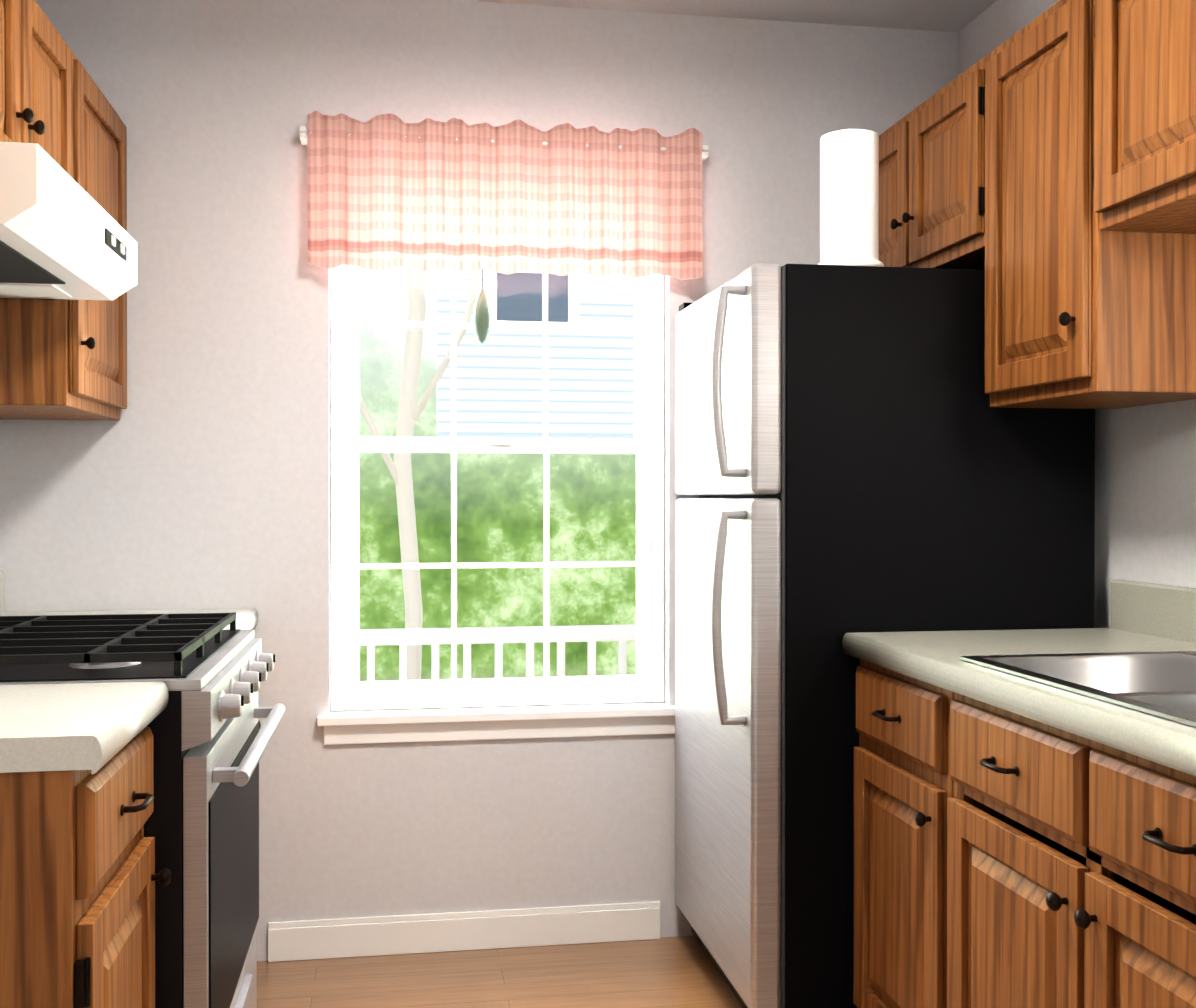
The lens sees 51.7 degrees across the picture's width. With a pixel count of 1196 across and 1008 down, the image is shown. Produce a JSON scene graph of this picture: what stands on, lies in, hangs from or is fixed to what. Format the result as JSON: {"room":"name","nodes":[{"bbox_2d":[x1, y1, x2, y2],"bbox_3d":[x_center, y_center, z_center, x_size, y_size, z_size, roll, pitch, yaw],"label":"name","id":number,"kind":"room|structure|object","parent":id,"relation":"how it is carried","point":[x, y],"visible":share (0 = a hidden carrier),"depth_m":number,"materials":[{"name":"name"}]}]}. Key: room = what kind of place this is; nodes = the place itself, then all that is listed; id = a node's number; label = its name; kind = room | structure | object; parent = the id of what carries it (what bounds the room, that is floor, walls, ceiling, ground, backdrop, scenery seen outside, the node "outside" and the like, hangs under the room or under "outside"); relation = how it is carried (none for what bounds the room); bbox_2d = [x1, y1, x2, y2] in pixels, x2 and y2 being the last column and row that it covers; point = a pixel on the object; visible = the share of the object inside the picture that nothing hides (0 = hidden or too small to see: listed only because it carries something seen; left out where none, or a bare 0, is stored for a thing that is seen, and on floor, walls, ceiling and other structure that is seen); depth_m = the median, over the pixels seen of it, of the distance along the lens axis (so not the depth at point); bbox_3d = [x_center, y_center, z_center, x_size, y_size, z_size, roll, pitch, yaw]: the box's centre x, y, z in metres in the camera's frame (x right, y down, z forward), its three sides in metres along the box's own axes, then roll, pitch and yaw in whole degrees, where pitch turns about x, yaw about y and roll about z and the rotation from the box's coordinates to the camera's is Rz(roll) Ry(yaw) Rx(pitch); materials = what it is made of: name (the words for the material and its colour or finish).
{"room":"kitchen","nodes":[
{"label":"kitchen","id":0,"kind":"room"},
{"bbox_2d":[0,0,957,960],"bbox_3d":[-0.256,-0.075,3.357,2.554,2.510,0.150,0,0,-9],"label":"wall","id":1,"kind":"structure","parent":0,"point":[196,474],"depth_m":3.20,"materials":[{"name":"paint"}]},
{"bbox_2d":[268,901,659,961],"bbox_3d":[-0.342,1.130,3.266,1.034,0.100,0.014,0,0,-9],"label":"baseboard","id":2,"kind":"structure","parent":1,"relation":"attached to","point":[410,934],"depth_m":3.26,"materials":[{"name":"white wood"}]},
{"bbox_2d":[317,265,674,744],"bbox_3d":[-0.260,-0.122,3.326,0.964,1.494,0.160,0,0,-9],"label":"window","id":3,"kind":"structure","parent":1,"relation":"in","point":[422,721],"depth_m":3.34,"materials":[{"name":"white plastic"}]},
{"bbox_2d":[474,269,490,343],"bbox_3d":[-0.311,-0.624,3.318,0.047,0.387,0.048,0,0,-9],"label":"ornament","id":4,"kind":"object","parent":3,"relation":"in","point":[482,319],"visible":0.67,"depth_m":3.30,"materials":[{"name":"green glass"}]},
{"bbox_2d":[300,111,707,278],"bbox_3d":[-0.233,-0.798,3.232,1.066,0.402,0.095,0,0,-9],"label":"valance curtain","id":5,"kind":"object","parent":3,"relation":"attached to","point":[387,191],"visible":1,"depth_m":3.20,"materials":[{"name":"fabric"}]},
{"bbox_2d":[257,935,742,1007],"bbox_3d":[0.175,1.244,0.735,2.854,0.100,5.480,0,0,-9],"label":"floor","id":6,"kind":"structure","parent":0,"point":[674,972],"depth_m":3.06,"materials":[{"name":"laminate"}]},
{"bbox_2d":[0,727,170,1007],"bbox_3d":[-0.940,0.754,1.661,0.646,0.867,0.431,0,0,-9],"label":"base cabinet","id":7,"kind":"object","parent":6,"relation":"on","point":[79,877],"visible":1,"depth_m":1.51,"materials":[{"name":"brown wood"}]},
{"bbox_2d":[0,681,168,773],"bbox_3d":[-0.945,0.247,1.649,0.635,0.153,0.443,0,0,-9],"label":"countertop","id":8,"kind":"structure","parent":7,"relation":"on","point":[94,727],"depth_m":1.60,"materials":[{"name":"laminate"}]},
{"bbox_2d":[0,613,284,1007],"bbox_3d":[-0.972,0.566,2.255,0.723,1.237,0.742,0,0,-9],"label":"gas range","id":9,"kind":"object","parent":6,"relation":"on","point":[211,740],"visible":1,"depth_m":2.03,"materials":[{"name":"silver metal"}]},
{"bbox_2d":[675,263,1094,1007],"bbox_3d":[0.612,0.326,3.008,0.854,1.709,0.735,0,0,-9],"label":"fridge","id":10,"kind":"object","parent":6,"relation":"on","point":[855,451],"visible":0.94,"depth_m":2.64,"materials":[{"name":"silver metal"}]},
{"bbox_2d":[817,129,883,266],"bbox_3d":[0.551,-0.666,2.706,0.150,0.315,0.150,0,0,-9],"label":"paper towel roll","id":11,"kind":"object","parent":10,"relation":"on","point":[849,197],"visible":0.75,"depth_m":2.65,"materials":[{"name":"white paper"}]},
{"bbox_2d":[853,659,953,1007],"bbox_3d":[0.858,0.750,2.437,0.646,0.867,0.441,0,0,-9],"label":"base cabinet","id":12,"kind":"object","parent":6,"relation":"on","point":[903,786],"visible":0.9,"depth_m":2.35,"materials":[{"name":"brown wood"}]},
{"bbox_2d":[947,692,1195,1007],"bbox_3d":[0.966,0.754,1.778,0.646,0.867,0.886,0,0,-9],"label":"base cabinet","id":13,"kind":"object","parent":6,"relation":"on","point":[1071,873],"visible":0.96,"depth_m":1.79,"materials":[{"name":"brown wood"}]},
{"bbox_3d":[-1.139,0.748,2.873,0.646,0.867,0.517,0,0,-9],"label":"base cabinet","id":14,"kind":"object","parent":6,"relation":"on","visible":0},
{"bbox_2d":[0,569,258,629],"bbox_3d":[-1.145,0.241,2.870,0.635,0.153,0.515,0,0,-9],"label":"countertop","id":15,"kind":"structure","parent":14,"relation":"on","point":[246,619],"depth_m":3.06,"materials":[{"name":"laminate"}]},
{"bbox_3d":[1.228,0.763,0.180,0.646,0.867,1.146,0,0,-9],"label":"base cabinet","id":16,"kind":"object","parent":6,"relation":"on","visible":0},
{"bbox_2d":[842,579,1195,775],"bbox_3d":[1.078,0.250,1.133,0.635,0.153,3.085,0,0,-9],"label":"countertop","id":17,"kind":"structure","parent":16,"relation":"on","point":[1148,617],"depth_m":2.29,"materials":[{"name":"laminate"}]},
{"bbox_2d":[960,651,1195,784],"bbox_3d":[0.962,0.361,1.781,0.520,0.184,0.870,0,0,-9],"label":"double-bowl sink","id":18,"kind":"object","parent":17,"relation":"in","point":[1161,684],"visible":0.27,"depth_m":2.17,"materials":[{"name":"silver metal"}]},
{"bbox_2d":[463,0,996,32],"bbox_3d":[0.175,-1.366,0.720,2.854,0.100,5.480,0,0,-9],"label":"ceiling","id":19,"kind":"structure","parent":0,"point":[957,16],"depth_m":3.32,"materials":[{"name":"paint"}]},
{"bbox_2d":[958,0,1195,627],"bbox_3d":[1.509,-0.062,0.946,0.150,2.510,5.480,0,0,-9],"label":"wall","id":20,"kind":"structure","parent":0,"point":[1145,493],"depth_m":2.65,"materials":[{"name":"paint"}]},
{"bbox_2d":[879,53,989,269],"bbox_3d":[0.906,-0.771,3.071,0.344,0.415,0.772,0,0,-9],"label":"wall cabinet","id":21,"kind":"object","parent":20,"relation":"attached to","point":[932,181],"visible":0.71,"depth_m":2.89,"materials":[{"name":"brown wood"}]},
{"bbox_2d":[984,0,1195,408],"bbox_3d":[1.003,-0.592,2.482,0.344,0.768,0.416,0,0,-9],"label":"upper cabinet","id":22,"kind":"object","parent":20,"relation":"attached to","point":[1082,311],"visible":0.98,"depth_m":2.35,"materials":[{"name":"brown wood"}]},
{"bbox_2d":[1093,0,1195,233],"bbox_3d":[1.108,-0.735,1.839,0.344,0.475,0.876,0,0,-9],"label":"wall cabinet","id":23,"kind":"object","parent":20,"relation":"attached to","point":[1144,170],"visible":0.98,"depth_m":2.10,"materials":[{"name":"brown wood"}]},
{"bbox_3d":[-1.159,-0.060,0.509,0.150,2.510,5.480,0,0,-9],"label":"wall","id":24,"kind":"structure","parent":0,"visible":0},
{"bbox_2d":[0,0,72,177],"bbox_3d":[-1.185,-0.767,2.213,0.344,0.415,0.746,0,0,-9],"label":"upper cabinet left overhood mounted","id":25,"kind":"object","parent":24,"relation":"attached to","point":[36,79],"visible":0.6,"depth_m":2.32,"materials":[{"name":"brown wood"}]},
{"bbox_2d":[0,42,126,419],"bbox_3d":[-1.288,-0.594,2.841,0.344,0.768,0.517,0,0,-9],"label":"upper cabinet","id":26,"kind":"object","parent":24,"relation":"attached to","point":[63,359],"visible":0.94,"depth_m":2.70,"materials":[{"name":"brown wood"}]},
{"bbox_2d":[0,142,136,300],"bbox_3d":[-1.134,-0.490,2.223,0.448,0.130,0.742,0,0,-9],"label":"range hood","id":27,"kind":"object","parent":24,"relation":"attached to","point":[64,234],"visible":1,"depth_m":2.15,"materials":[{"name":"white metal"}]},
{"label":"outside","id":28,"kind":"structure","parent":0,"visible":0},
{"bbox_2d":[359,267,635,681],"bbox_3d":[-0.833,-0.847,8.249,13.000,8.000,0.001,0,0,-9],"label":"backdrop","id":29,"kind":"structure","parent":28,"point":[486,593],"depth_m":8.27,"materials":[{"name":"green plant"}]},
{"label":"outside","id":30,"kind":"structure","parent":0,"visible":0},
{"bbox_2d":[359,267,480,679],"bbox_3d":[-1.019,-0.189,6.449,0.986,3.706,0.190,0,0,-9],"label":"tree","id":31,"kind":"object","parent":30,"point":[420,314],"depth_m":6.39,"materials":[{"name":"beige plant"}]},
{"bbox_2d":[359,624,635,680],"bbox_3d":[-0.194,0.894,4.361,6.000,0.800,1.700,0,0,-9],"label":"rail","id":32,"kind":"object","parent":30,"point":[499,641],"depth_m":4.89,"materials":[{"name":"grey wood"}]},
{"bbox_2d":[436,268,633,437],"bbox_3d":[0.568,-2.147,8.196,3.250,3.400,0.345,0,0,-9],"label":"house","id":33,"kind":"structure","parent":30,"point":[523,385],"depth_m":7.91,"materials":[{"name":"white"}]}
]}

